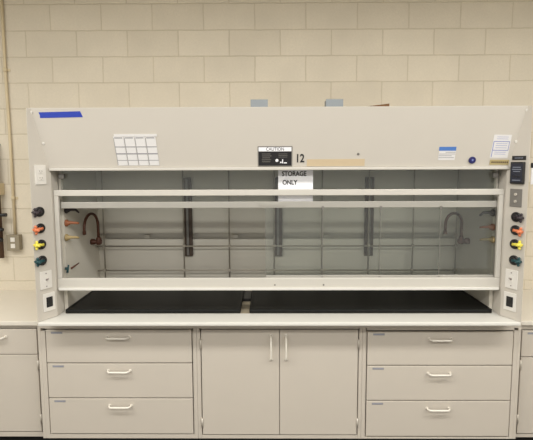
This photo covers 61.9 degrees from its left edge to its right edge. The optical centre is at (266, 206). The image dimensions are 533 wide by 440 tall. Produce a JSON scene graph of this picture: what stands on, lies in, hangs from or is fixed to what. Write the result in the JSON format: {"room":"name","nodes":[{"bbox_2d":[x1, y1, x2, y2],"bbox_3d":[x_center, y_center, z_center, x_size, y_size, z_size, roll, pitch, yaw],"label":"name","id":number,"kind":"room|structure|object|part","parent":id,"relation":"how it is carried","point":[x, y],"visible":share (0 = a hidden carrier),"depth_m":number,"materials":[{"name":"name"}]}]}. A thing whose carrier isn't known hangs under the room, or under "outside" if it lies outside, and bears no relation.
{"room":"science laboratory","nodes":[
{"label":"science laboratory","id":0,"kind":"room"},
{"bbox_2d":[0,0,532,289],"bbox_3d":[0.080,-0.115,3.707,8.000,3.450,0.120,0,6,0],"label":"wall","id":1,"kind":"structure","parent":0,"point":[60,53],"depth_m":3.54,"materials":[{"name":"beige brick"}]},
{"bbox_2d":[0,183,6,257],"bbox_3d":[-2.168,-0.048,3.624,0.125,0.948,0.116,0,6,0],"label":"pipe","id":2,"kind":"object","parent":1,"relation":"attached to","point":[2,190],"visible":1,"depth_m":3.63,"materials":[{"name":"metal"}]},
{"bbox_2d":[0,0,17,234],"bbox_3d":[-2.078,-0.794,3.582,0.050,2.060,0.030,0,6,0],"label":"conduit pipe","id":3,"kind":"object","parent":1,"relation":"attached to","point":[5,70],"visible":1,"depth_m":3.58,"materials":[{"name":"beige metal"}]},
{"bbox_2d":[6,234,22,250],"bbox_3d":[-2.084,0.297,3.674,0.104,0.132,0.057,0,6,0],"label":"outlet box","id":4,"kind":"object","parent":1,"relation":"attached to","point":[14,242],"visible":1,"depth_m":3.65,"materials":[{"name":"beige metal"}]},
{"bbox_2d":[530,163,532,183],"bbox_3d":[2.291,-0.267,3.611,0.285,0.175,0.006,0,6,0],"label":"wall sign","id":5,"kind":"object","parent":1,"relation":"attached to","point":[531,182],"visible":1,"depth_m":3.61,"materials":[{"name":"paper"}]},
{"bbox_3d":[0.062,1.921,0.829,8.000,0.050,6.000,0,6,0],"label":"floor","id":6,"kind":"structure","parent":0,"visible":0},
{"bbox_2d":[0,326,48,439],"bbox_3d":[-1.825,1.212,3.392,0.588,0.882,0.750,0,6,0],"label":"base cabinet","id":7,"kind":"object","parent":6,"relation":"on","point":[20,386],"visible":0.41,"depth_m":3.06,"materials":[{"name":"metal"}]},
{"bbox_3d":[-1.822,0.921,3.038,0.513,0.177,0.020,0,6,0],"label":"drawer","id":8,"kind":"part","parent":7,"relation":"part of","materials":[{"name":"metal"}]},
{"bbox_3d":[-1.820,1.290,3.074,0.513,0.553,0.020,0,6,0],"label":"door","id":9,"kind":"part","parent":7,"relation":"part of","materials":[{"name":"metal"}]},
{"bbox_2d":[37,328,199,439],"bbox_3d":[-0.991,1.213,3.353,1.058,0.882,0.815,0,6,0],"label":"base cabinet","id":10,"kind":"object","parent":6,"relation":"on","point":[96,383],"visible":0.84,"depth_m":2.98,"materials":[{"name":"metal"}]},
{"bbox_3d":[-0.986,0.869,2.932,0.166,0.019,0.042,0,6,0],"label":"pull handle","id":11,"kind":"part","parent":10,"relation":"part of","materials":[{"name":"metal"}]},
{"bbox_3d":[-0.983,0.932,2.967,0.971,0.225,0.020,0,6,0],"label":"drawer","id":12,"kind":"part","parent":10,"relation":"part of","materials":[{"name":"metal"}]},
{"bbox_3d":[-0.985,1.100,2.954,0.166,0.019,0.042,0,6,0],"label":"pull handle","id":13,"kind":"part","parent":10,"relation":"part of","materials":[{"name":"metal"}]},
{"bbox_3d":[-0.982,1.169,2.990,0.971,0.238,0.020,0,6,0],"label":"drawer","id":14,"kind":"part","parent":10,"relation":"part of","materials":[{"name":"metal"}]},
{"bbox_3d":[-0.984,1.343,2.977,0.166,0.019,0.042,0,6,0],"label":"pull handle","id":15,"kind":"part","parent":10,"relation":"part of","materials":[{"name":"metal"}]},
{"bbox_3d":[-0.981,1.418,3.014,0.971,0.249,0.020,0,6,0],"label":"drawer","id":16,"kind":"part","parent":10,"relation":"part of","materials":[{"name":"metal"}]},
{"bbox_2d":[196,328,362,439],"bbox_3d":[0.090,1.210,3.345,1.101,0.882,0.815,0,6,0],"label":"base cabinet","id":17,"kind":"object","parent":6,"relation":"on","point":[253,383],"visible":0.9,"depth_m":2.97,"materials":[{"name":"metal"}]},
{"bbox_3d":[-0.173,1.181,2.985,0.518,0.732,0.020,0,6,0],"label":"door","id":18,"kind":"part","parent":17,"relation":"part of","materials":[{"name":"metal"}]},
{"bbox_3d":[0.030,0.938,2.930,0.019,0.184,0.042,0,6,0],"label":"pull handle","id":19,"kind":"part","parent":17,"relation":"part of","materials":[{"name":"metal"}]},
{"bbox_2d":[37,290,521,327],"bbox_3d":[0.081,0.731,3.256,3.205,0.088,0.909,0,6,0],"label":"work surface","id":20,"kind":"object","parent":17,"relation":"on","point":[244,319],"visible":0.48,"depth_m":2.87,"materials":[{"name":"laminate"}]},
{"bbox_2d":[66,290,244,312],"bbox_3d":[-0.759,0.676,3.248,1.174,0.027,0.558,0,6,0],"label":"tray","id":21,"kind":"object","parent":20,"relation":"on","point":[110,301],"visible":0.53,"depth_m":3.14,"materials":[{"name":"black plastic"}]},
{"bbox_2d":[243,291,251,300],"bbox_3d":[-0.141,0.670,3.322,0.054,0.021,0.200,0,6,0],"label":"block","id":22,"kind":"object","parent":20,"relation":"on","point":[247,294],"visible":0.98,"depth_m":3.27,"materials":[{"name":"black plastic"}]},
{"bbox_2d":[97,170,458,277],"bbox_3d":[0.080,0.049,3.469,2.834,1.230,0.032,0,6,0],"label":"lattice frame","id":23,"kind":"object","parent":20,"relation":"on","point":[229,245],"visible":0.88,"depth_m":3.49,"materials":[{"name":"grey metal"}]},
{"bbox_3d":[-1.284,0.052,3.487,0.011,1.230,0.011,-2,6,-22],"label":"upright rod","id":24,"kind":"part","parent":23,"relation":"part of","materials":[{"name":"grey metal"}]},
{"bbox_3d":[-0.652,0.050,3.482,0.011,1.230,0.011,-2,6,-22],"label":"upright rod","id":25,"kind":"part","parent":23,"relation":"part of","materials":[{"name":"grey metal"}]},
{"bbox_3d":[-0.294,0.049,3.479,0.011,1.230,0.011,2,6,23],"label":"upright rod","id":26,"kind":"part","parent":23,"relation":"part of","materials":[{"name":"grey metal"}]},
{"bbox_3d":[0.060,0.048,3.477,0.011,1.230,0.011,-2,6,-22],"label":"upright rod","id":27,"kind":"part","parent":23,"relation":"part of","materials":[{"name":"grey metal"}]},
{"bbox_3d":[0.080,0.504,3.505,2.830,0.013,0.013,0,6,0],"label":"cross rod","id":28,"kind":"part","parent":23,"relation":"part of","materials":[{"name":"grey metal"}]},
{"bbox_3d":[0.079,0.311,3.487,2.830,0.013,0.013,0,6,0],"label":"cross rod","id":29,"kind":"part","parent":23,"relation":"part of","materials":[{"name":"grey metal"}]},
{"bbox_3d":[0.434,0.047,3.474,0.011,1.230,0.011,-2,6,-22],"label":"upright rod","id":30,"kind":"part","parent":23,"relation":"part of","materials":[{"name":"grey metal"}]},
{"bbox_3d":[0.801,0.046,3.471,0.011,1.230,0.011,-2,6,-22],"label":"upright rod","id":31,"kind":"part","parent":23,"relation":"part of","materials":[{"name":"grey metal"}]},
{"bbox_3d":[1.148,0.045,3.468,0.011,1.230,0.011,2,6,23],"label":"upright rod","id":32,"kind":"part","parent":23,"relation":"part of","materials":[{"name":"grey metal"}]},
{"bbox_3d":[1.486,0.044,3.465,0.011,1.230,0.011,-2,6,-22],"label":"upright rod","id":33,"kind":"part","parent":23,"relation":"part of","materials":[{"name":"grey metal"}]},
{"bbox_2d":[26,106,531,321],"bbox_3d":[0.073,0.022,3.176,3.055,1.341,0.923,0,6,0],"label":"fume hood","id":34,"kind":"object","parent":20,"relation":"on","point":[143,205],"depth_m":2.92,"materials":[{"name":"metal"}]},
{"bbox_3d":[-1.423,0.038,2.760,0.061,0.061,0.056,3,6,27],"label":"valve handle","id":35,"kind":"part","parent":34,"relation":"part of","materials":[{"name":"black plastic"}]},
{"bbox_3d":[-1.428,0.146,2.769,0.058,0.060,0.063,0,6,0],"label":"valve handle","id":36,"kind":"part","parent":34,"relation":"part of","materials":[{"name":"orange plastic"}]},
{"bbox_3d":[-1.422,0.242,2.779,0.061,0.061,0.055,3,6,27],"label":"valve handle","id":37,"kind":"part","parent":34,"relation":"part of","materials":[{"name":"yellow plastic"}]},
{"bbox_3d":[-1.421,0.347,2.790,0.061,0.061,0.056,3,6,27],"label":"valve handle","id":38,"kind":"part","parent":34,"relation":"part of","materials":[{"name":"teal plastic"}]},
{"bbox_2d":[34,165,45,184],"bbox_3d":[-1.415,-0.198,2.780,0.010,0.122,0.074,3,6,30],"label":"electrical outlet","id":39,"kind":"object","parent":34,"relation":"attached to","point":[40,170],"visible":1,"depth_m":2.78,"materials":[{"name":"white plastic"}]},
{"bbox_3d":[-1.414,0.026,3.199,0.070,1.339,0.902,0,6,0],"label":"post","id":40,"kind":"part","parent":34,"relation":"part of","materials":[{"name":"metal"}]},
{"bbox_2d":[40,270,51,289],"bbox_3d":[-1.403,0.471,2.841,0.029,0.116,0.080,3,6,30],"label":"switch plate","id":41,"kind":"object","parent":34,"relation":"attached to","point":[45,276],"visible":1,"depth_m":2.84,"materials":[{"name":"white plastic"}]},
{"bbox_2d":[43,291,55,311],"bbox_3d":[-1.403,0.617,2.872,0.011,0.118,0.082,3,6,30],"label":"power socket","id":42,"kind":"object","parent":34,"relation":"attached to","point":[48,298],"visible":1,"depth_m":2.87,"materials":[{"name":"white plastic"}]},
{"bbox_2d":[46,296,52,307],"bbox_3d":[-1.401,0.617,2.871,0.004,0.066,0.044,3,6,30],"label":"receptacle","id":43,"kind":"object","parent":42,"relation":"attached to","point":[49,299],"depth_m":2.87,"materials":[{"name":"black plastic"}]},
{"bbox_2d":[38,111,82,117],"bbox_3d":[-1.261,-0.562,2.720,0.268,0.039,0.011,0,6,0],"label":"tape","id":44,"kind":"object","parent":34,"relation":"attached to","point":[70,113],"visible":1,"depth_m":2.72,"materials":[{"name":"blue plastic"}]},
{"bbox_2d":[82,212,101,244],"bbox_3d":[-1.313,0.174,3.320,0.080,0.262,0.234,0,6,0],"label":"gooseneck faucet","id":45,"kind":"object","parent":34,"relation":"attached to","point":[98,241],"visible":1,"depth_m":3.40,"materials":[{"name":"black metal"}]},
{"bbox_3d":[-1.308,0.149,3.311,0.026,0.210,0.223,0,6,7],"label":"spout","id":46,"kind":"part","parent":45,"relation":"part of","materials":[{"name":"brown metal"}]},
{"bbox_2d":[113,134,158,165],"bbox_3d":[-0.817,-0.354,2.790,0.274,0.194,0.052,0,6,0],"label":"sheet","id":47,"kind":"object","parent":34,"relation":"attached to","point":[119,139],"visible":1,"depth_m":2.79,"materials":[{"name":"white paper"}]},
{"bbox_2d":[113,137,126,161],"bbox_3d":[-0.918,-0.347,2.792,0.071,0.171,0.044,0,6,0],"label":"print","id":48,"kind":"object","parent":47,"relation":"attached to","point":[119,143],"depth_m":2.79},
{"bbox_2d":[124,137,137,164],"bbox_3d":[-0.851,-0.347,2.792,0.071,0.171,0.044,0,6,0],"label":"print","id":49,"kind":"object","parent":47,"relation":"attached to","point":[129,143],"depth_m":2.79},
{"bbox_2d":[135,137,147,161],"bbox_3d":[-0.785,-0.347,2.791,0.071,0.171,0.044,0,6,0],"label":"print","id":50,"kind":"object","parent":47,"relation":"attached to","point":[142,151],"depth_m":2.79},
{"bbox_2d":[145,137,158,164],"bbox_3d":[-0.718,-0.347,2.791,0.071,0.171,0.044,0,6,0],"label":"print","id":51,"kind":"object","parent":47,"relation":"attached to","point":[151,149],"depth_m":2.79},
{"bbox_2d":[251,99,267,106],"bbox_3d":[-0.048,-0.680,3.038,0.116,0.087,0.104,0,6,0],"label":"junction box","id":52,"kind":"object","parent":34,"relation":"on","point":[254,102],"visible":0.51,"depth_m":2.98,"materials":[{"name":"metal"}]},
{"bbox_2d":[258,146,291,166],"bbox_3d":[0.054,-0.315,2.799,0.218,0.126,0.033,0,6,0],"label":"caution sign","id":53,"kind":"object","parent":34,"relation":"attached to","point":[267,155],"visible":1,"depth_m":2.80,"materials":[{"name":"black plastic"}]},
{"bbox_3d":[0.079,0.001,3.603,2.860,1.301,0.050,0,6,0],"label":"panel","id":54,"kind":"part","parent":34,"relation":"part of","materials":[{"name":"grey metal"}]},
{"bbox_3d":[0.074,0.219,2.906,2.908,0.661,0.025,0,6,0],"label":"sash","id":55,"kind":"part","parent":34,"relation":"part of","materials":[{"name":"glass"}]},
{"bbox_3d":[0.075,0.541,2.917,2.888,0.017,0.014,0,6,0],"label":"sash pull","id":56,"kind":"part","parent":34,"relation":"part of","materials":[{"name":"metal"}]},
{"bbox_3d":[0.071,-0.429,2.775,3.042,0.365,0.120,0,6,0],"label":"panel","id":57,"kind":"part","parent":34,"relation":"part of","materials":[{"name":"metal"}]},
{"bbox_2d":[278,170,312,200],"bbox_3d":[0.191,-0.144,2.916,0.228,0.232,0.002,0,6,0],"label":"paper sign","id":58,"kind":"object","parent":34,"relation":"attached to","point":[287,179],"visible":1,"depth_m":2.91,"materials":[{"name":"white paper"}]},
{"bbox_2d":[325,99,342,106],"bbox_3d":[0.458,-0.682,3.034,0.116,0.087,0.104,0,6,0],"label":"junction box","id":59,"kind":"object","parent":34,"relation":"on","point":[329,102],"visible":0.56,"depth_m":2.98,"materials":[{"name":"metal"}]},
{"bbox_2d":[307,159,364,165],"bbox_3d":[0.438,-0.278,2.809,0.366,0.046,0.012,0,6,0],"label":"tape","id":60,"kind":"object","parent":34,"relation":"attached to","point":[310,162],"visible":1,"depth_m":2.81,"materials":[{"name":"beige paper"}]},
{"bbox_3d":[0.751,0.471,2.954,1.508,0.032,0.024,0,6,0],"label":"pane sill","id":61,"kind":"part","parent":34,"relation":"part of","materials":[{"name":"metal"}]},
{"bbox_2d":[438,147,456,159],"bbox_3d":[1.133,-0.332,2.785,0.106,0.082,0.022,0,6,0],"label":"sticker","id":62,"kind":"object","parent":34,"relation":"attached to","point":[445,153],"visible":1,"depth_m":2.79,"materials":[{"name":"white paper"}]},
{"bbox_2d":[439,152,454,157],"bbox_3d":[1.133,-0.323,2.788,0.100,0.036,0.010,0,6,0],"label":"print","id":63,"kind":"object","parent":62,"relation":"attached to","point":[441,154],"depth_m":2.79},
{"bbox_2d":[443,212,469,243],"bbox_3d":[1.400,0.160,3.281,0.229,0.246,0.059,-2,6,-14],"label":"gooseneck faucet","id":64,"kind":"object","parent":34,"relation":"attached to","point":[460,240],"visible":1,"depth_m":3.29,"materials":[{"name":"grey metal"}]},
{"bbox_3d":[1.375,0.136,3.269,0.179,0.195,0.026,-3,6,-23],"label":"spout","id":65,"kind":"part","parent":64,"relation":"part of","materials":[{"name":"grey metal"}]},
{"bbox_2d":[468,157,475,163],"bbox_3d":[1.295,-0.291,2.795,0.044,0.044,0.020,0,6,0],"label":"round badge","id":66,"kind":"object","parent":34,"relation":"attached to","point":[471,160],"visible":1,"depth_m":2.79,"materials":[{"name":"blue plastic"}]},
{"bbox_3d":[1.468,-0.279,2.800,0.120,0.032,0.009,0,6,0],"label":"label strip","id":67,"kind":"part","parent":34,"relation":"part of","materials":[{"name":"yellow paper"}]},
{"bbox_2d":[490,135,511,157],"bbox_3d":[1.459,-0.374,2.768,0.115,0.144,0.037,0,6,0],"label":"paper notice","id":68,"kind":"object","parent":34,"relation":"attached to","point":[501,143],"visible":1,"depth_m":2.77,"materials":[{"name":"white paper"}]},
{"bbox_2d":[491,141,509,156],"bbox_3d":[1.460,-0.371,2.768,0.102,0.125,0.032,0,6,0],"label":"print","id":69,"kind":"object","parent":68,"relation":"attached to","point":[499,148],"depth_m":2.77},
{"bbox_2d":[503,291,516,311],"bbox_3d":[1.556,0.609,2.842,0.011,0.118,0.082,-3,6,-29],"label":"power socket","id":70,"kind":"object","parent":34,"relation":"attached to","point":[509,303],"visible":1,"depth_m":2.84,"materials":[{"name":"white plastic"}]},
{"bbox_2d":[506,296,512,307],"bbox_3d":[1.554,0.609,2.841,0.004,0.066,0.044,-3,6,-29],"label":"receptacle","id":71,"kind":"object","parent":70,"relation":"attached to","point":[509,299],"depth_m":2.84,"materials":[{"name":"black plastic"}]},
{"bbox_2d":[505,269,517,289],"bbox_3d":[1.549,0.464,2.821,0.029,0.122,0.080,-3,6,-29],"label":"switch plate","id":72,"kind":"object","parent":34,"relation":"attached to","point":[511,276],"visible":1,"depth_m":2.82,"materials":[{"name":"white plastic"}]},
{"bbox_3d":[1.566,0.018,3.175,0.070,1.339,0.902,0,6,0],"label":"post","id":73,"kind":"part","parent":34,"relation":"part of","materials":[{"name":"metal"}]},
{"bbox_2d":[509,189,521,206],"bbox_3d":[1.556,-0.053,2.774,0.012,0.112,0.076,-3,6,-29],"label":"control plate","id":74,"kind":"object","parent":34,"relation":"attached to","point":[515,194],"visible":1,"depth_m":2.77,"materials":[{"name":"grey metal"}]},
{"bbox_3d":[1.561,0.344,2.779,0.061,0.061,0.056,-3,6,-26],"label":"valve handle","id":75,"kind":"part","parent":34,"relation":"part of","materials":[{"name":"teal plastic"}]},
{"bbox_3d":[1.561,0.239,2.768,0.061,0.061,0.055,-3,6,-26],"label":"valve handle","id":76,"kind":"part","parent":34,"relation":"part of","materials":[{"name":"yellow plastic"}]},
{"bbox_3d":[1.567,0.157,2.759,0.058,0.060,0.063,0,6,0],"label":"valve handle","id":77,"kind":"part","parent":34,"relation":"part of","materials":[{"name":"orange plastic"}]},
{"bbox_2d":[510,162,525,183],"bbox_3d":[1.554,-0.208,2.751,0.022,0.136,0.086,-3,6,-29],"label":"monitor","id":78,"kind":"object","parent":34,"relation":"attached to","point":[517,169],"visible":1,"depth_m":2.74,"materials":[{"name":"black plastic"}]},
{"bbox_3d":[1.560,0.070,2.752,0.061,0.061,0.056,-3,6,-26],"label":"valve handle","id":79,"kind":"part","parent":34,"relation":"part of","materials":[{"name":"black plastic"}]},
{"bbox_2d":[512,156,525,159],"bbox_3d":[1.562,-0.300,2.746,0.004,0.026,0.088,-3,6,-29],"label":"name tag","id":80,"kind":"object","parent":34,"relation":"attached to","point":[513,157],"visible":1,"depth_m":2.75,"materials":[{"name":"black plastic"}]},
{"bbox_2d":[249,290,491,312],"bbox_3d":[0.695,0.672,3.236,1.614,0.027,0.558,0,6,0],"label":"mat","id":81,"kind":"object","parent":20,"relation":"on","point":[262,301],"visible":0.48,"depth_m":3.12,"materials":[{"name":"black rubber"}]},
{"bbox_3d":[0.129,0.937,2.930,0.019,0.184,0.042,0,6,0],"label":"pull handle","id":82,"kind":"part","parent":17,"relation":"part of","materials":[{"name":"metal"}]},
{"bbox_3d":[0.348,1.180,2.981,0.520,0.732,0.020,0,6,0],"label":"door","id":83,"kind":"part","parent":17,"relation":"part of","materials":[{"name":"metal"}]},
{"bbox_2d":[358,328,520,439],"bbox_3d":[1.163,1.207,3.336,1.044,0.882,0.815,0,6,0],"label":"base cabinet","id":84,"kind":"object","parent":6,"relation":"on","point":[418,383],"visible":0.84,"depth_m":2.96,"materials":[{"name":"metal"}]},
{"bbox_3d":[1.151,1.428,2.998,0.960,0.248,0.020,0,6,0],"label":"drawer","id":85,"kind":"part","parent":84,"relation":"part of","materials":[{"name":"metal"}]},
{"bbox_3d":[1.150,1.356,2.962,0.166,0.019,0.042,0,6,0],"label":"pull handle","id":86,"kind":"part","parent":84,"relation":"part of","materials":[{"name":"metal"}]},
{"bbox_3d":[1.150,1.179,2.974,0.960,0.238,0.020,0,6,0],"label":"drawer","id":87,"kind":"part","parent":84,"relation":"part of","materials":[{"name":"metal"}]},
{"bbox_3d":[1.149,1.112,2.938,0.166,0.019,0.042,0,6,0],"label":"pull handle","id":88,"kind":"part","parent":84,"relation":"part of","materials":[{"name":"metal"}]},
{"bbox_3d":[1.149,0.940,2.951,0.960,0.229,0.020,0,6,0],"label":"drawer","id":89,"kind":"part","parent":84,"relation":"part of","materials":[{"name":"metal"}]},
{"bbox_3d":[1.148,0.877,2.916,0.166,0.019,0.042,0,6,0],"label":"pull handle","id":90,"kind":"part","parent":84,"relation":"part of","materials":[{"name":"metal"}]},
{"bbox_2d":[510,325,532,439],"bbox_3d":[1.999,1.202,3.362,0.603,0.882,0.750,0,6,0],"label":"base cabinet","id":91,"kind":"object","parent":6,"relation":"on","point":[524,422],"visible":0.26,"depth_m":3.03,"materials":[{"name":"metal"}]},
{"bbox_3d":[1.987,1.294,3.044,0.522,0.544,0.020,0,6,0],"label":"door","id":92,"kind":"part","parent":91,"relation":"part of","materials":[{"name":"metal"}]},
{"bbox_3d":[1.986,0.926,3.009,0.522,0.181,0.020,0,6,0],"label":"drawer","id":93,"kind":"part","parent":91,"relation":"part of","materials":[{"name":"metal"}]},
{"bbox_2d":[521,289,532,324],"bbox_3d":[2.292,0.743,3.334,1.374,0.030,0.752,0,6,0],"label":"countertop","id":94,"kind":"structure","parent":91,"relation":"on","point":[527,297],"depth_m":3.24,"materials":[{"name":"laminate"}]},
{"bbox_3d":[-2.467,1.214,3.398,0.665,0.882,0.750,0,6,0],"label":"cabinet","id":95,"kind":"object","parent":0,"visible":0},
{"bbox_2d":[0,290,38,325],"bbox_3d":[-2.134,0.755,3.370,1.374,0.030,0.752,0,6,0],"label":"countertop","id":96,"kind":"structure","parent":95,"relation":"on","point":[17,307],"depth_m":3.26,"materials":[{"name":"laminate"}]}
]}

